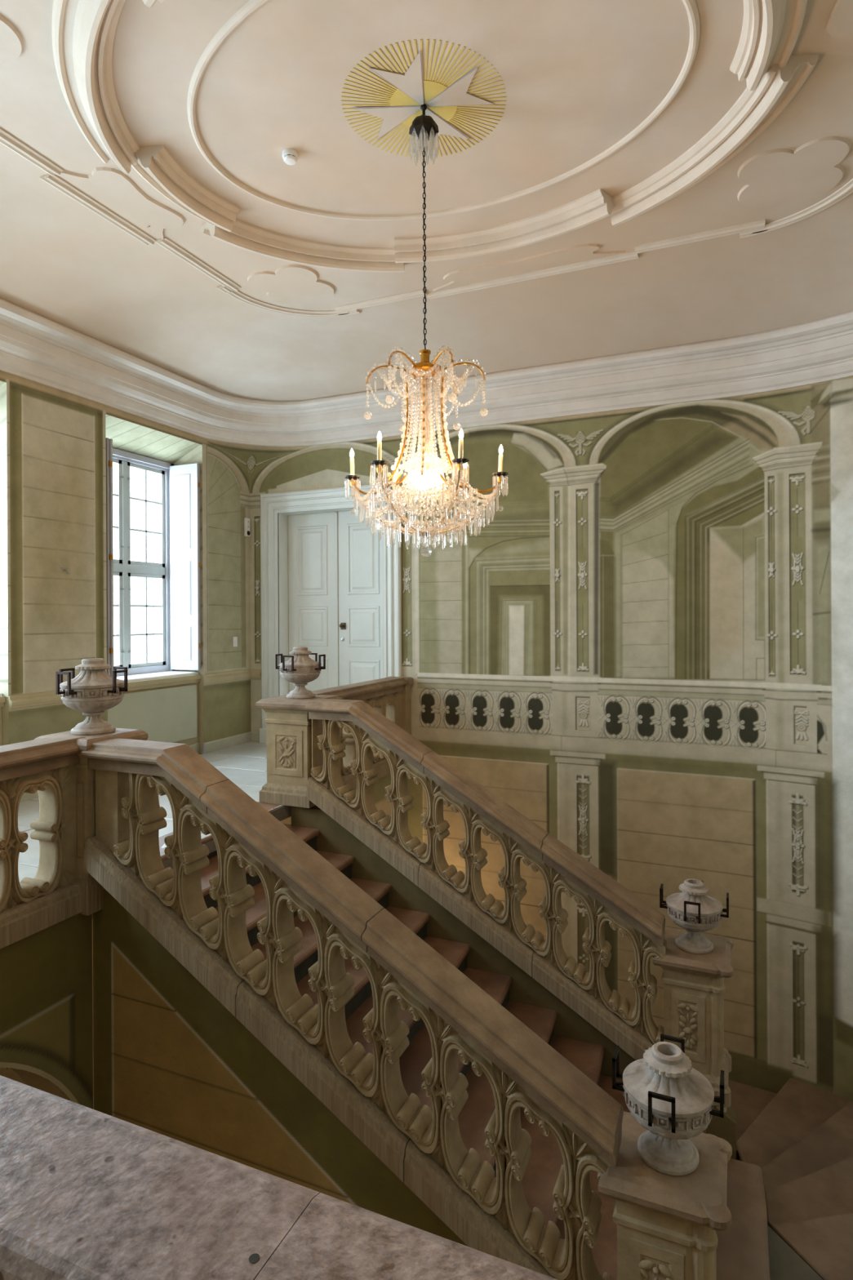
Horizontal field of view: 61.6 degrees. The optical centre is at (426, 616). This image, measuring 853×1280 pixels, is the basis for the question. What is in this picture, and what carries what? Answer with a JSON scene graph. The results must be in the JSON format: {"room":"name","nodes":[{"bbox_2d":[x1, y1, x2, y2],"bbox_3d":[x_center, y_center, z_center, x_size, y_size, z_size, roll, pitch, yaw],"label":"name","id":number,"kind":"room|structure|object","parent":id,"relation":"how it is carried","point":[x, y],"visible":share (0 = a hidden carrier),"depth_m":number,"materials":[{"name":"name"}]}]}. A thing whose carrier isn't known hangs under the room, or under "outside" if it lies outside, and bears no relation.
{"room":"historic interior","nodes":[
{"label":"historic interior","id":0,"kind":"room"},
{"bbox_2d":[0,382,8,697],"bbox_3d":[-4.067,-0.711,6.662,0.490,2.905,0.001,0,0,23],"label":"window reveal","id":1,"kind":"structure","parent":0,"point":[3,464],"depth_m":6.58,"materials":[{"name":"paint"}]},
{"bbox_2d":[0,913,93,1109],"bbox_3d":[-2.781,4.075,3.481,0.391,4.520,2.520,0,0,23],"label":"wall","id":2,"kind":"structure","parent":0,"point":[46,975],"depth_m":4.29,"materials":[{"name":"paint"}]},
{"bbox_2d":[0,675,204,1109],"bbox_3d":[-4.374,1.984,6.147,0.670,8.720,8.800,0,0,23],"label":"wall","id":3,"kind":"structure","parent":0,"point":[200,685],"depth_m":7.40,"materials":[{"name":"paint"}]},
{"bbox_2d":[0,692,5,746],"bbox_3d":[-4.532,-0.166,6.047,0.780,3.820,1.800,0,0,23],"label":"window","id":4,"kind":"structure","parent":3,"relation":"in","point":[2,699],"depth_m":6.59,"materials":[{"name":"paint"}]},
{"bbox_2d":[112,448,200,753],"bbox_3d":[-3.492,-0.171,8.451,0.780,3.820,1.800,0,0,23],"label":"window","id":5,"kind":"structure","parent":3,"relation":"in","point":[157,674],"depth_m":8.76,"materials":[{"name":"paint"}]},
{"bbox_2d":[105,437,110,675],"bbox_3d":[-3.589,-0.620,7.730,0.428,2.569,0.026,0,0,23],"label":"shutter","id":6,"kind":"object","parent":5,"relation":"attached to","point":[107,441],"depth_m":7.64,"materials":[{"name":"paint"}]},
{"bbox_2d":[169,462,200,670],"bbox_3d":[-3.025,-0.621,9.006,0.450,2.585,0.100,0,0,23],"label":"shutter","id":7,"kind":"object","parent":5,"relation":"attached to","point":[184,479],"visible":1,"depth_m":8.96,"materials":[{"name":"paint"}]},
{"bbox_2d":[198,463,199,669],"bbox_3d":[-3.033,-0.623,9.015,0.428,2.569,0.026,0,0,23],"label":"shutter","id":8,"kind":"object","parent":5,"relation":"attached to","point":[198,464],"depth_m":8.93,"materials":[{"name":"paint"}]},
{"bbox_2d":[199,463,200,668],"bbox_3d":[-3.029,-0.631,9.048,0.410,2.565,0.026,0,0,23],"label":"shutter","id":9,"kind":"object","parent":5,"relation":"attached to","point":[199,464],"depth_m":8.97,"materials":[{"name":"paint"}]},
{"bbox_2d":[0,370,251,744],"bbox_3d":[-3.509,-0.276,7.331,0.001,3.990,5.470,0,0,23],"label":"wall","id":10,"kind":"structure","parent":0,"point":[56,459],"depth_m":7.22,"materials":[{"name":"paint"}]},
{"bbox_2d":[19,791,38,801],"bbox_3d":[-3.597,1.655,7.074,0.022,0.130,1.120,0,0,23],"label":"baseboard","id":11,"kind":"structure","parent":10,"relation":"attached to","point":[25,796],"depth_m":6.72,"materials":[{"name":"paint"}]},
{"bbox_2d":[8,690,64,711],"bbox_3d":[-3.591,0.802,7.069,0.045,0.145,1.120,0,0,23],"label":"rail","id":12,"kind":"object","parent":10,"relation":"attached to","point":[33,700],"visible":0.4,"depth_m":6.77,"materials":[{"name":"paint"}]},
{"bbox_2d":[173,444,203,675],"bbox_3d":[-3.027,-0.716,9.066,0.490,2.905,0.001,0,0,23],"label":"window reveal","id":13,"kind":"object","parent":10,"relation":"in","point":[195,455],"depth_m":8.98,"materials":[{"name":"paint"}]},
{"bbox_2d":[202,742,205,753],"bbox_3d":[-2.781,1.650,8.957,0.025,0.130,0.035,0,0,23],"label":"baseboard corner","id":14,"kind":"structure","parent":10,"relation":"attached to","point":[203,744],"depth_m":8.94,"materials":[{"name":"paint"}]},
{"bbox_2d":[203,668,261,685],"bbox_3d":[-2.518,0.796,9.367,0.190,0.145,0.950,0,0,23],"label":"rail","id":15,"kind":"object","parent":10,"relation":"attached to","point":[251,673],"visible":1,"depth_m":9.42,"materials":[{"name":"paint"}]},
{"bbox_2d":[205,731,259,753],"bbox_3d":[-2.514,1.649,9.367,0.190,0.130,0.950,0,0,23],"label":"baseboard","id":16,"kind":"structure","parent":10,"relation":"attached to","point":[226,742],"depth_m":9.44,"materials":[{"name":"paint"}]},
{"bbox_2d":[232,636,237,646],"bbox_3d":[-2.544,0.339,9.524,0.022,0.130,0.080,0,0,23],"label":"light switch","id":17,"kind":"object","parent":10,"relation":"attached to","point":[234,638],"visible":1,"depth_m":9.51,"materials":[{"name":"white plastic"}]},
{"bbox_2d":[244,517,249,537],"bbox_3d":[-2.441,-1.212,9.751,0.047,0.250,0.085,0,0,23],"label":"sensor","id":18,"kind":"object","parent":10,"relation":"attached to","point":[246,521],"visible":1,"depth_m":9.72,"materials":[{"name":"white plastic"}]},
{"bbox_2d":[17,741,291,882],"bbox_3d":[-0.160,1.765,4.317,9.260,0.131,8.350,0,0,23],"label":"floor","id":19,"kind":"structure","parent":0,"point":[245,764],"depth_m":6.95,"materials":[{"name":"tile"}]},
{"bbox_2d":[0,734,84,948],"bbox_3d":[-2.690,1.295,3.488,0.314,1.070,2.300,0,0,23],"label":"balustrade","id":20,"kind":"object","parent":19,"relation":"on","point":[29,906],"visible":1,"depth_m":4.23,"materials":[{"name":"stone"}]},
{"bbox_2d":[34,728,148,915],"bbox_3d":[-2.192,1.307,4.689,0.480,1.090,0.500,0,0,23],"label":"pedestal","id":21,"kind":"object","parent":19,"relation":"on","point":[92,891],"visible":0.3,"depth_m":4.46,"materials":[{"name":"stone"}]},
{"bbox_2d":[55,657,127,735],"bbox_3d":[-2.192,0.521,4.709,0.417,0.482,0.417,0,0,-23],"label":"stone urn","id":22,"kind":"object","parent":21,"relation":"on","point":[93,691],"visible":1,"depth_m":4.60,"materials":[{"name":"stone"}]},
{"bbox_2d":[106,684,196,751],"bbox_3d":[-3.156,1.285,8.293,0.048,0.865,1.390,0,0,23],"label":"wall panel","id":23,"kind":"object","parent":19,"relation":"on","point":[169,714],"visible":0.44,"depth_m":8.36,"materials":[{"name":"paint"}]},
{"bbox_2d":[255,694,342,808],"bbox_3d":[-1.182,1.234,6.720,0.580,0.945,0.590,0,0,23],"label":"pedestal","id":24,"kind":"object","parent":19,"relation":"on","point":[289,726],"visible":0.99,"depth_m":6.50,"materials":[{"name":"stone"}]},
{"bbox_2d":[275,646,325,698],"bbox_3d":[-1.184,0.525,6.724,0.409,0.472,0.409,0,0,-26],"label":"stone urn","id":25,"kind":"object","parent":24,"relation":"on","point":[300,669],"visible":1,"depth_m":6.62,"materials":[{"name":"stone"}]},
{"bbox_2d":[311,676,407,790],"bbox_3d":[-0.755,1.284,7.859,0.314,1.070,1.980,0,0,23],"label":"balustrade","id":26,"kind":"object","parent":19,"relation":"on","point":[384,695],"visible":0.15,"depth_m":7.98,"materials":[{"name":"stone"}]},
{"bbox_2d":[386,676,413,734],"bbox_3d":[-0.342,1.292,8.824,0.330,1.080,0.200,0,0,23],"label":"end post","id":27,"kind":"object","parent":19,"relation":"on","point":[406,693],"visible":0.33,"depth_m":8.75,"materials":[{"name":"stone"}]},
{"bbox_2d":[198,435,311,485],"bbox_3d":[-2.274,-1.980,9.444,1.697,0.585,0.848,0,0,-22],"label":"wall","id":28,"kind":"structure","parent":0,"point":[251,459],"depth_m":9.56,"materials":[{"name":"paint"}]},
{"bbox_2d":[105,414,199,463],"bbox_3d":[-3.332,-2.054,8.378,0.490,0.225,1.500,0,0,23],"label":"window reveal","id":29,"kind":"object","parent":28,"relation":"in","point":[126,436],"depth_m":8.44,"materials":[{"name":"paint"}]},
{"bbox_2d":[0,297,852,446],"bbox_3d":[-0.013,-2.502,4.244,8.930,0.495,8.390,0,0,23],"label":"trim","id":30,"kind":"structure","parent":28,"relation":"attached to","point":[36,348],"depth_m":7.64,"materials":[{"name":"white paint"}]},
{"bbox_2d":[0,1075,558,1279],"bbox_3d":[-0.150,1.236,0.847,6.440,0.931,0.270,0,0,23],"label":"parapet","id":31,"kind":"object","parent":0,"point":[86,1193],"visible":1,"depth_m":0.91,"materials":[{"name":"stone"}]},
{"bbox_2d":[92,887,467,1246],"bbox_3d":[-0.378,3.693,3.801,3.781,4.019,0.001,0,0,23],"label":"wall","id":32,"kind":"structure","parent":0,"point":[170,1060],"depth_m":4.19,"materials":[{"name":"paint"}]},
{"bbox_2d":[355,773,408,822],"bbox_3d":[-0.899,4.065,7.829,0.391,4.520,2.539,0,0,23],"label":"wall","id":33,"kind":"structure","parent":0,"point":[379,788],"depth_m":8.27,"materials":[{"name":"paint"}]},
{"bbox_2d":[0,0,852,401],"bbox_3d":[-0.015,-2.886,4.244,8.230,0.292,7.690,0,0,23],"label":"ceiling","id":34,"kind":"structure","parent":0,"point":[578,77],"depth_m":5.02,"materials":[{"name":"paint"}]},
{"bbox_2d":[282,148,297,164],"bbox_3d":[-0.891,-2.994,4.677,0.104,0.062,0.104,0,0,23],"label":"smoke detector","id":35,"kind":"object","parent":34,"relation":"attached to","point":[290,156],"visible":1,"depth_m":4.65,"materials":[{"name":"white plastic"}]},
{"bbox_2d":[341,39,506,157],"bbox_3d":[-0.016,-3.025,4.243,0.970,0.008,0.970,0,0,23],"label":"ceiling medallion","id":36,"kind":"object","parent":34,"relation":"attached to","point":[411,87],"visible":0.94,"depth_m":4.18,"materials":[{"name":"yellow paint"}]},
{"bbox_2d":[0,128,852,316],"bbox_3d":[-0.193,-3.015,3.836,5.370,0.028,5.660,0,0,23],"label":"trim","id":37,"kind":"structure","parent":34,"relation":"attached to","point":[228,286],"depth_m":5.79,"materials":[{"name":"paint"}]},
{"bbox_2d":[344,103,508,556],"bbox_3d":[-0.010,-1.690,4.243,0.860,2.679,0.972,0,0,-25],"label":"crystal chandelier","id":38,"kind":"object","parent":34,"relation":"hanging from","point":[425,478],"visible":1,"depth_m":4.15,"materials":[{"name":"clear glass"}]},
{"bbox_2d":[350,448,354,475],"bbox_3d":[-0.445,-0.917,4.282,0.028,0.170,0.026,0,0,23],"label":"candle","id":39,"kind":"object","parent":38,"relation":"on","point":[352,460],"depth_m":4.27,"materials":[{"name":"beige wax"}]},
{"bbox_2d":[377,431,382,460],"bbox_3d":[-0.256,-0.918,3.882,0.026,0.170,0.026,0,0,23],"label":"candle","id":40,"kind":"object","parent":38,"relation":"on","point":[379,443],"depth_m":3.87,"materials":[{"name":"beige wax"}]},
{"bbox_2d":[457,428,463,458],"bbox_3d":[0.184,-0.921,3.843,0.030,0.170,0.026,0,0,23],"label":"candle","id":41,"kind":"object","parent":38,"relation":"on","point":[460,441],"depth_m":3.83,"materials":[{"name":"beige wax"}]},
{"bbox_2d":[497,444,502,471],"bbox_3d":[0.436,-0.922,4.204,0.030,0.170,0.026,0,0,23],"label":"candle","id":42,"kind":"object","parent":38,"relation":"on","point":[500,455],"depth_m":4.19,"materials":[{"name":"beige wax"}]},
{"bbox_2d":[51,0,817,272],"bbox_3d":[-0.002,-2.961,4.276,4.214,0.138,3.359,0,0,23],"label":"trim","id":43,"kind":"structure","parent":34,"relation":"attached to","point":[83,31],"depth_m":4.58,"materials":[{"name":"paint"}]},
{"bbox_2d":[186,0,700,220],"bbox_3d":[-0.002,-3.018,4.276,3.060,0.024,2.200,0,0,23],"label":"trim","id":44,"kind":"structure","parent":34,"relation":"attached to","point":[251,6],"depth_m":4.45,"materials":[{"name":"paint"}]},
{"bbox_2d":[291,805,736,1159],"bbox_3d":[0.505,4.012,5.825,3.700,4.610,0.125,0,0,23],"label":"wall","id":45,"kind":"structure","parent":0,"point":[333,837],"depth_m":5.84,"materials":[{"name":"green paint"}]},
{"bbox_2d":[305,698,666,1060],"bbox_3d":[0.418,2.046,5.847,3.422,2.604,0.314,0,0,23],"label":"balustrade","id":46,"kind":"object","parent":45,"relation":"on","point":[634,1029],"visible":0.98,"depth_m":5.71,"materials":[{"name":"stone"}]},
{"bbox_2d":[249,376,852,1101],"bbox_3d":[1.173,2.009,6.928,8.890,8.610,2.500,0,0,23],"label":"wall","id":47,"kind":"structure","parent":0,"point":[646,655],"depth_m":7.68,"materials":[{"name":"paint"}]},
{"bbox_2d":[105,437,113,676],"bbox_3d":[-3.577,-0.618,7.730,0.450,2.585,0.100,0,0,23],"label":"shutter","id":48,"kind":"object","parent":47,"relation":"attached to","point":[108,442],"visible":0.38,"depth_m":7.66,"materials":[{"name":"paint"}]},
{"bbox_2d":[259,483,401,742],"bbox_3d":[-1.230,0.022,9.445,2.130,3.370,0.360,0,0,23],"label":"door","id":49,"kind":"structure","parent":47,"relation":"in","point":[330,587],"depth_m":9.57,"materials":[{"name":"paint"}]},
{"bbox_2d":[767,1213,852,1279],"bbox_3d":[2.756,4.087,2.718,2.620,0.160,5.440,0,0,23],"label":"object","id":50,"kind":"object","parent":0,"point":[821,1248],"visible":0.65,"depth_m":4.53,"materials":[{"name":"beige stone"}]},
{"bbox_3d":[0.032,6.370,4.250,9.280,0.100,8.800,0,0,23],"label":"floor","id":51,"kind":"structure","parent":0,"visible":0},
{"bbox_2d":[92,801,770,1279],"bbox_3d":[-0.458,4.007,3.858,4.268,4.631,4.300,0,0,23],"label":"staircase","id":52,"kind":"structure","parent":51,"relation":"on","point":[742,1251],"depth_m":4.76,"materials":[{"name":"red stone"}]},
{"bbox_2d":[80,737,623,1279],"bbox_3d":[-0.482,2.081,3.839,3.405,2.616,0.314,0,0,23],"label":"balustrade","id":53,"kind":"object","parent":52,"relation":"on","point":[424,1148],"visible":0.99,"depth_m":3.71,"materials":[{"name":"stone"}]},
{"bbox_2d":[598,1111,732,1279],"bbox_3d":[1.115,4.391,3.276,0.540,3.845,0.520,0,0,23],"label":"pedestal","id":54,"kind":"object","parent":51,"relation":"on","point":[667,1225],"visible":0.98,"depth_m":3.11,"materials":[{"name":"stone"}]},
{"bbox_2d":[612,1034,724,1176],"bbox_3d":[1.107,2.228,3.285,0.417,0.482,0.417,0,0,-21],"label":"stone urn","id":55,"kind":"object","parent":54,"relation":"on","point":[662,1091],"visible":1,"depth_m":3.20,"materials":[{"name":"stone"}]},
{"bbox_2d":[653,926,733,1112],"bbox_3d":[2.018,4.387,5.364,0.540,3.845,0.570,0,0,23],"label":"pedestal","id":56,"kind":"object","parent":51,"relation":"on","point":[694,987],"visible":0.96,"depth_m":5.16,"materials":[{"name":"stone"}]},
{"bbox_2d":[659,878,728,954],"bbox_3d":[2.001,2.223,5.350,0.417,0.482,0.417,0,0,-22],"label":"stone urn","id":57,"kind":"object","parent":56,"relation":"on","point":[697,913],"visible":1,"depth_m":5.26,"materials":[{"name":"stone"}]},
{"bbox_2d":[728,1077,852,1225],"bbox_3d":[3.338,5.097,6.299,2.593,1.780,2.641,0,0,-10],"label":"steps","id":58,"kind":"structure","parent":51,"relation":"on","point":[800,1136],"depth_m":6.07,"materials":[{"name":"brown wood"}]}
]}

